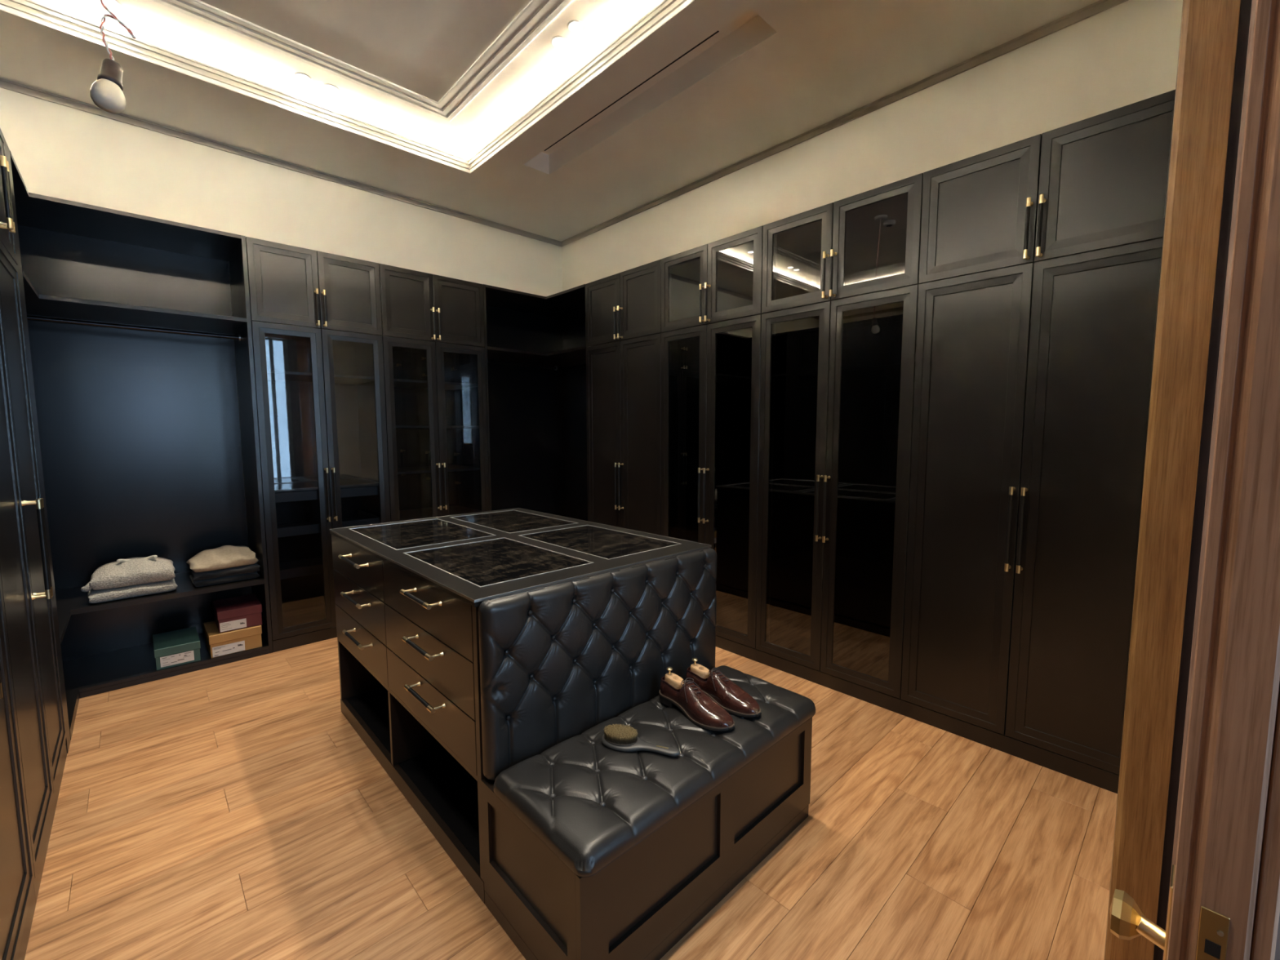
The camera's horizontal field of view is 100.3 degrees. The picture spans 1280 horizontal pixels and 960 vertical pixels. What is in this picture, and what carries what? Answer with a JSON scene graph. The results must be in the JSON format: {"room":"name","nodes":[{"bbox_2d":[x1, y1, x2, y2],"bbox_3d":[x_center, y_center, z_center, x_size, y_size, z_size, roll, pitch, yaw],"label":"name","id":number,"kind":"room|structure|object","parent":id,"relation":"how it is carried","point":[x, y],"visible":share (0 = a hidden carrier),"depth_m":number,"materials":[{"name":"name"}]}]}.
{"room":"walk-in closet","nodes":[
{"label":"walk-in closet","id":0,"kind":"room"},
{"bbox_2d":[0,87,562,537],"bbox_3d":[-3.280,-0.677,3.342,6.934,3.600,0.100,-5,7,-43],"label":"wall","id":1,"kind":"structure","parent":0,"point":[58,151],"depth_m":3.69,"materials":[{"name":"paint"}]},
{"bbox_2d":[0,0,1128,246],"bbox_3d":[-1.673,-2.050,1.505,6.734,0.046,4.592,-5,7,-43],"label":"trim","id":2,"kind":"structure","parent":1,"relation":"attached to","point":[1100,6],"depth_m":3.38,"materials":[{"name":"paint"}]},
{"bbox_2d":[0,0,1099,241],"bbox_3d":[-1.674,-2.201,1.492,6.934,0.260,4.792,-5,7,-43],"label":"ceiling","id":3,"kind":"structure","parent":0,"point":[797,67],"depth_m":3.01,"materials":[{"name":"paint"}]},
{"bbox_2d":[97,0,123,10],"bbox_3d":[-2.585,-2.327,2.607,0.094,0.005,0.094,-5,7,-43],"label":"recessed light","id":4,"kind":"object","parent":3,"relation":"in","point":[116,5],"visible":0.88,"depth_m":2.62,"materials":[{"name":"white plastic"}]},
{"bbox_2d":[89,0,136,114],"bbox_3d":[-1.622,-1.672,1.557,0.116,1.125,0.150,1,5,13],"label":"bulb","id":5,"kind":"object","parent":3,"relation":"hanging from","point":[106,92],"visible":1,"depth_m":1.60,"materials":[{"name":"beige glass"}]},
{"bbox_2d":[97,58,123,90],"bbox_3d":[-1.597,-1.227,1.611,0.059,0.080,0.056,-5,7,-43],"label":"socket","id":6,"kind":"object","parent":5,"relation":"attached to","point":[111,73],"depth_m":1.60,"materials":[{"name":"grey"}]},
{"bbox_2d":[293,71,311,83],"bbox_3d":[-1.994,-2.379,3.162,0.094,0.005,0.094,-5,7,-43],"label":"recessed light","id":7,"kind":"object","parent":3,"relation":"in","point":[300,77],"visible":1,"depth_m":3.16,"materials":[{"name":"white plastic"}]},
{"bbox_2d":[322,83,340,93],"bbox_3d":[-1.885,-2.388,3.265,0.094,0.005,0.094,-5,7,-43],"label":"recessed light","id":8,"kind":"object","parent":3,"relation":"in","point":[330,88],"visible":1,"depth_m":3.26,"materials":[{"name":"white plastic"}]},
{"bbox_2d":[0,0,695,173],"bbox_3d":[-1.651,-2.107,1.472,4.069,0.084,3.201,-5,7,-43],"label":"trim","id":9,"kind":"structure","parent":3,"relation":"attached to","point":[38,10],"depth_m":2.96,"materials":[{"name":"paint"}]},
{"bbox_2d":[151,0,573,121],"bbox_3d":[-1.651,-2.224,1.462,3.495,0.012,2.623,-5,7,-43],"label":"trim","id":10,"kind":"structure","parent":3,"relation":"attached to","point":[536,15],"depth_m":2.94,"materials":[{"name":"paint"}]},
{"bbox_2d":[551,35,568,48],"bbox_3d":[-0.433,-2.357,2.880,0.094,0.005,0.094,-5,7,-43],"label":"recessed light","id":11,"kind":"object","parent":3,"relation":"in","point":[559,42],"visible":1,"depth_m":2.88,"materials":[{"name":"white plastic"}]},
{"bbox_2d":[567,19,585,34],"bbox_3d":[-0.330,-2.348,2.771,0.094,0.005,0.094,-5,7,-43],"label":"recessed light","id":12,"kind":"object","parent":3,"relation":"in","point":[575,26],"visible":1,"depth_m":2.77,"materials":[{"name":"white plastic"}]},
{"bbox_2d":[543,8,758,154],"bbox_3d":[-0.086,-2.367,3.222,0.210,0.007,1.920,-5,7,-43],"label":"ceiling vent","id":13,"kind":"object","parent":3,"relation":"in","point":[750,14],"visible":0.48,"depth_m":3.11,"materials":[{"name":"metal"}]},
{"bbox_2d":[24,637,1117,959],"bbox_3d":[-0.982,1.358,1.085,6.934,0.060,6.782,-5,7,-43],"label":"floor","id":14,"kind":"structure","parent":0,"point":[233,811],"depth_m":1.82,"materials":[{"name":"beige wood"}]},
{"bbox_2d":[0,570,35,959],"bbox_3d":[-1.665,0.037,0.935,0.643,2.600,1.050,-5,7,-43],"label":"wardrobe","id":15,"kind":"object","parent":14,"relation":"on","point":[17,893],"visible":1,"depth_m":1.49,"materials":[{"name":"black wood"}]},
{"bbox_2d":[0,128,70,902],"bbox_3d":[-2.431,-0.033,1.743,0.643,2.600,1.181,-5,7,-43],"label":"wardrobe","id":16,"kind":"object","parent":14,"relation":"on","point":[26,568],"visible":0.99,"depth_m":1.92,"materials":[{"name":"black wood"}]},
{"bbox_2d":[9,150,272,740],"bbox_3d":[-2.933,-0.133,2.864,1.466,2.600,1.135,-5,7,-43],"label":"wardrobe","id":17,"kind":"object","parent":14,"relation":"on","point":[132,326],"visible":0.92,"depth_m":3.32,"materials":[{"name":"black paint"}]},
{"bbox_2d":[87,578,177,603],"bbox_3d":[-2.956,0.627,3.118,0.305,0.065,0.372,5,7,44],"label":"sweater","id":18,"kind":"object","parent":17,"relation":"on","point":[131,591],"visible":0.67,"depth_m":3.01,"materials":[{"name":"grey fabric"}]},
{"bbox_2d":[80,555,175,591],"bbox_3d":[-2.963,0.524,3.106,0.391,0.141,0.295,-5,7,-42],"label":"sweater","id":19,"kind":"object","parent":18,"relation":"on","point":[144,570],"visible":1,"depth_m":3.05,"materials":[{"name":"grey fabric"}]},
{"bbox_2d":[22,270,246,334],"bbox_3d":[-2.936,-0.930,2.785,1.436,0.022,1.126,-5,7,-43],"label":"shelf","id":20,"kind":"object","parent":17,"relation":"attached to","point":[37,304],"depth_m":3.07,"materials":[{"name":"black paint"}]},
{"bbox_2d":[55,571,264,644],"bbox_3d":[-2.932,0.691,2.931,1.436,0.027,1.126,-5,7,-43],"label":"shelf","id":21,"kind":"object","parent":17,"relation":"attached to","point":[70,599],"depth_m":3.08,"materials":[{"name":"black paint"}]},
{"bbox_2d":[152,626,200,670],"bbox_3d":[-2.832,1.024,3.268,0.206,0.122,0.330,-5,7,-43],"label":"shoe box","id":22,"kind":"object","parent":17,"relation":"on","point":[180,646],"visible":1,"depth_m":3.18,"materials":[{"name":"cardboard"}]},
{"bbox_2d":[162,652,190,666],"bbox_3d":[-2.726,1.053,3.147,0.130,0.046,0.001,-5,7,-43],"label":"print","id":23,"kind":"object","parent":22,"relation":"attached to","point":[174,659],"depth_m":3.14,"materials":[{"name":"grey paper"}]},
{"bbox_2d":[189,571,259,586],"bbox_3d":[-2.651,0.612,3.412,0.327,0.042,0.294,-5,7,-45],"label":"sweater","id":24,"kind":"object","parent":17,"relation":"on","point":[233,578],"visible":0.47,"depth_m":3.31,"materials":[{"name":"black fabric"}]},
{"bbox_2d":[191,563,259,580],"bbox_3d":[-2.643,0.566,3.409,0.333,0.049,0.296,-5,7,-42],"label":"sweater","id":25,"kind":"object","parent":24,"relation":"on","point":[255,567],"visible":0.57,"depth_m":3.32,"materials":[{"name":"black fabric"}]},
{"bbox_2d":[186,545,257,572],"bbox_3d":[-2.651,0.487,3.390,0.289,0.114,0.328,5,7,44],"label":"sweater","id":26,"kind":"object","parent":25,"relation":"on","point":[224,557],"visible":1,"depth_m":3.34,"materials":[{"name":"beige fabric"}]},
{"bbox_2d":[203,620,262,657],"bbox_3d":[-2.628,0.999,3.450,0.264,0.138,0.330,-5,7,-44],"label":"shoe box","id":27,"kind":"object","parent":17,"relation":"on","point":[218,644],"visible":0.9,"depth_m":3.33,"materials":[{"name":"cardboard"}]},
{"bbox_2d":[213,644,243,656],"bbox_3d":[-2.546,1.046,3.308,0.144,0.048,0.002,-5,7,-44],"label":"print","id":28,"kind":"object","parent":27,"relation":"attached to","point":[237,644],"depth_m":3.30},
{"bbox_2d":[212,593,262,633],"bbox_3d":[-2.611,0.860,3.468,0.226,0.134,0.310,-5,7,-43],"label":"shoe box","id":29,"kind":"object","parent":27,"relation":"on","point":[230,614],"visible":1,"depth_m":3.38,"materials":[{"name":"cardboard"}]},
{"bbox_2d":[245,236,391,652],"bbox_3d":[-2.288,-0.219,3.802,0.761,2.600,0.643,-5,7,-43],"label":"wardrobe","id":30,"kind":"object","parent":14,"relation":"on","point":[316,319],"visible":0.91,"depth_m":3.68,"materials":[{"name":"black wood"}]},
{"bbox_2d":[264,328,363,346],"bbox_3d":[-2.312,-1.018,3.753,0.722,0.020,0.563,-5,7,-43],"label":"shelf","id":31,"kind":"object","parent":30,"relation":"attached to","point":[268,337],"depth_m":3.89,"materials":[{"name":"black wood"}]},
{"bbox_2d":[266,369,373,384],"bbox_3d":[-2.320,-0.724,3.789,0.721,0.018,0.536,-5,7,-43],"label":"shelf","id":32,"kind":"object","parent":30,"relation":"attached to","point":[273,376],"depth_m":3.79,"materials":[{"name":"grey paint"}]},
{"bbox_2d":[274,478,378,493],"bbox_3d":[-2.318,0.036,3.857,0.721,0.022,0.536,-5,7,-43],"label":"shelf","id":33,"kind":"object","parent":30,"relation":"attached to","point":[295,485],"depth_m":3.81,"materials":[{"name":"grey paint"}]},
{"bbox_2d":[275,485,379,502],"bbox_3d":[-2.314,0.081,3.857,0.661,0.062,0.505,-5,7,-43],"label":"shelf","id":34,"kind":"object","parent":30,"relation":"on","point":[310,493],"depth_m":3.61,"materials":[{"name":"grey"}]},
{"bbox_2d":[276,510,380,537],"bbox_3d":[-2.313,0.310,3.878,0.661,0.062,0.505,-5,7,-43],"label":"shelf","id":35,"kind":"object","parent":30,"relation":"on","point":[291,524],"depth_m":3.94,"materials":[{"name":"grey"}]},
{"bbox_2d":[378,263,488,522],"bbox_3d":[-1.726,-0.268,4.330,0.785,2.600,0.643,-5,7,-43],"label":"wardrobe","id":36,"kind":"object","parent":14,"relation":"on","point":[433,325],"visible":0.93,"depth_m":4.25,"materials":[{"name":"black wood"}]},
{"bbox_2d":[392,346,461,355],"bbox_3d":[-1.750,-1.067,4.281,0.746,0.020,0.563,-5,7,-43],"label":"shelf","id":37,"kind":"object","parent":36,"relation":"attached to","point":[397,350],"depth_m":4.44,"materials":[{"name":"black wood"}]},
{"bbox_2d":[393,378,477,390],"bbox_3d":[-1.758,-0.769,4.317,0.745,0.018,0.536,-5,7,-43],"label":"shelf","id":38,"kind":"object","parent":36,"relation":"attached to","point":[399,384],"depth_m":4.32,"materials":[{"name":"grey paint"}]},
{"bbox_2d":[395,425,479,428],"bbox_3d":[-1.757,-0.430,4.348,0.745,0.018,0.536,-5,7,-43],"label":"shelf","id":39,"kind":"object","parent":36,"relation":"attached to","point":[397,426],"depth_m":4.25,"materials":[{"name":"grey paint"}]},
{"bbox_2d":[397,465,479,474],"bbox_3d":[-1.756,-0.087,4.379,0.745,0.018,0.536,-5,7,-43],"label":"shelf","id":40,"kind":"object","parent":36,"relation":"attached to","point":[402,469],"depth_m":4.38,"materials":[{"name":"grey paint"}]},
{"bbox_2d":[399,505,481,520],"bbox_3d":[-1.755,0.277,4.412,0.745,0.018,0.536,-5,7,-43],"label":"shelf","id":41,"kind":"object","parent":36,"relation":"attached to","point":[420,512],"depth_m":4.47,"materials":[{"name":"grey paint"}]},
{"bbox_2d":[329,507,711,903],"bbox_3d":[-0.632,0.728,2.469,1.105,0.942,1.549,-5,7,-43],"label":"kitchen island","id":42,"kind":"object","parent":14,"relation":"on","point":[409,594],"visible":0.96,"depth_m":2.07,"materials":[{"name":"black paint"}]},
{"bbox_2d":[337,637,478,782],"bbox_3d":[-0.621,0.811,2.486,1.032,0.016,1.498,-5,7,-43],"label":"shelf","id":43,"kind":"object","parent":42,"relation":"attached to","point":[391,691],"depth_m":1.95,"materials":[{"name":"black paint"}]},
{"bbox_2d":[329,507,708,607],"bbox_3d":[-0.617,0.269,2.443,1.058,0.022,1.546,-5,7,-43],"label":"island countertop","id":44,"kind":"structure","parent":42,"relation":"on","point":[468,589],"depth_m":2.07,"materials":[{"name":"black glass"}]},
{"bbox_2d":[483,284,587,520],"bbox_3d":[-0.835,-0.315,4.825,1.194,2.600,1.151,-5,7,-43],"label":"wardrobe","id":45,"kind":"object","parent":14,"relation":"on","point":[535,347],"visible":0.36,"depth_m":5.30,"materials":[{"name":"black paint"}]},
{"bbox_2d":[487,346,586,367],"bbox_3d":[-0.830,-1.113,4.754,1.166,0.022,1.142,-5,7,-43],"label":"shelf","id":46,"kind":"object","parent":45,"relation":"attached to","point":[575,357],"depth_m":4.82,"materials":[{"name":"black paint"}]},
{"bbox_2d":[585,258,661,535],"bbox_3d":[0.053,-0.268,4.283,0.643,2.600,0.853,-5,7,-43],"label":"wardrobe","id":47,"kind":"object","parent":14,"relation":"on","point":[623,309],"visible":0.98,"depth_m":4.03,"materials":[{"name":"black wood"}]},
{"bbox_2d":[478,547,815,959],"bbox_3d":[0.088,0.794,1.746,1.070,0.938,0.502,-5,7,-43],"label":"tufted bench","id":48,"kind":"object","parent":14,"relation":"on","point":[593,851],"visible":0.84,"depth_m":1.58,"materials":[{"name":"black leather"}]},
{"bbox_2d":[478,547,716,780],"bbox_3d":[-0.066,0.581,1.884,1.046,0.540,0.058,-5,7,-43],"label":"backrest cushion","id":49,"kind":"object","parent":48,"relation":"on","point":[561,660],"depth_m":1.74,"materials":[{"name":"black leather"}]},
{"bbox_2d":[601,724,679,756],"bbox_3d":[0.000,0.792,1.620,0.250,0.047,0.087,2,6,21],"label":"brush","id":50,"kind":"object","parent":48,"relation":"on","point":[617,737],"visible":1,"depth_m":1.61,"materials":[{"name":"grey"}]},
{"bbox_2d":[493,665,815,877],"bbox_3d":[0.110,0.835,1.727,1.070,0.066,0.439,-5,7,-43],"label":"seat cushion","id":51,"kind":"object","parent":48,"relation":"on","point":[587,802],"depth_m":1.52,"materials":[{"name":"black leather"}]},
{"bbox_2d":[659,675,734,731],"bbox_3d":[0.186,0.743,1.818,0.106,0.104,0.315,-5,7,-42],"label":"shoe","id":52,"kind":"object","parent":48,"relation":"on","point":[699,708],"visible":0.96,"depth_m":1.78,"materials":[{"name":"red leather"}]},
{"bbox_2d":[665,666,684,688],"bbox_3d":[0.123,0.707,1.890,0.043,0.074,0.082,-5,7,-42],"label":"tree","id":53,"kind":"object","parent":52,"relation":"on","point":[674,680],"visible":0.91,"depth_m":1.88,"materials":[{"name":"brown wood"}]},
{"bbox_2d":[685,666,761,717],"bbox_3d":[0.293,0.735,1.903,0.315,0.104,0.106,5,7,44],"label":"shoe","id":54,"kind":"object","parent":48,"relation":"on","point":[730,696],"visible":0.94,"depth_m":1.86,"materials":[{"name":"red leather"}]},
{"bbox_2d":[690,657,710,678],"bbox_3d":[0.222,0.700,1.967,0.082,0.074,0.043,5,7,44],"label":"tree","id":55,"kind":"object","parent":54,"relation":"on","point":[701,671],"visible":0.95,"depth_m":1.96,"materials":[{"name":"brown wood"}]},
{"bbox_2d":[661,226,763,661],"bbox_3d":[0.627,-0.215,3.677,0.643,2.600,0.820,-5,7,-43],"label":"wardrobe","id":56,"kind":"object","parent":14,"relation":"on","point":[711,293],"visible":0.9,"depth_m":3.42,"materials":[{"name":"black wood"}]},
{"bbox_2d":[755,173,923,713],"bbox_3d":[1.204,-0.162,3.068,0.643,2.600,0.862,-5,7,-43],"label":"wardrobe","id":57,"kind":"object","parent":14,"relation":"on","point":[840,283],"visible":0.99,"depth_m":2.83,"materials":[{"name":"black wood"}]},
{"bbox_2d":[899,89,1175,793],"bbox_3d":[1.804,-0.106,2.434,0.643,2.600,0.886,-5,7,-43],"label":"wardrobe","id":58,"kind":"object","parent":14,"relation":"on","point":[1040,262],"visible":0.97,"depth_m":2.21,"materials":[{"name":"black wood"}]},
{"bbox_2d":[561,0,1182,291],"bbox_3d":[0.816,-0.745,3.978,0.100,3.600,4.592,-5,7,-43],"label":"wall","id":59,"kind":"structure","parent":0,"point":[1126,53],"depth_m":2.95,"materials":[{"name":"paint"}]},
{"bbox_2d":[1153,6,1240,955],"bbox_3d":[-0.038,-0.377,-0.079,6.934,3.600,0.160,-5,7,-43],"label":"wall","id":60,"kind":"structure","parent":0,"point":[1240,6],"depth_m":1.24,"materials":[{"name":"paint"}]},
{"bbox_2d":[1103,0,1240,959],"bbox_3d":[1.256,-0.100,1.259,0.110,2.800,0.090,-5,7,-43],"label":"door","id":61,"kind":"structure","parent":60,"relation":"attached to","point":[1208,37],"depth_m":1.22,"materials":[{"name":"brown wood"}]},
{"bbox_2d":[1109,0,1279,959],"bbox_3d":[0.822,-0.026,0.762,1.198,2.720,0.084,-5,7,-43],"label":"door","id":62,"kind":"structure","parent":60,"relation":"in","point":[1224,899],"depth_m":0.35,"materials":[{"name":"wood"},{"name":"brass"}]},
{"bbox_2d":[1153,0,1252,959],"bbox_3d":[1.303,-0.083,1.189,0.057,2.780,0.078,-5,7,-43],"label":"trim","id":63,"kind":"structure","parent":60,"relation":"attached to","point":[1246,5],"depth_m":1.19,"materials":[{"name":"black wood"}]},
{"bbox_2d":[1274,913,1279,959],"bbox_3d":[2.177,-0.146,0.633,0.100,3.000,1.880,-5,7,-43],"label":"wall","id":64,"kind":"structure","parent":0,"point":[1277,957],"depth_m":1.32,"materials":[{"name":"paint"}]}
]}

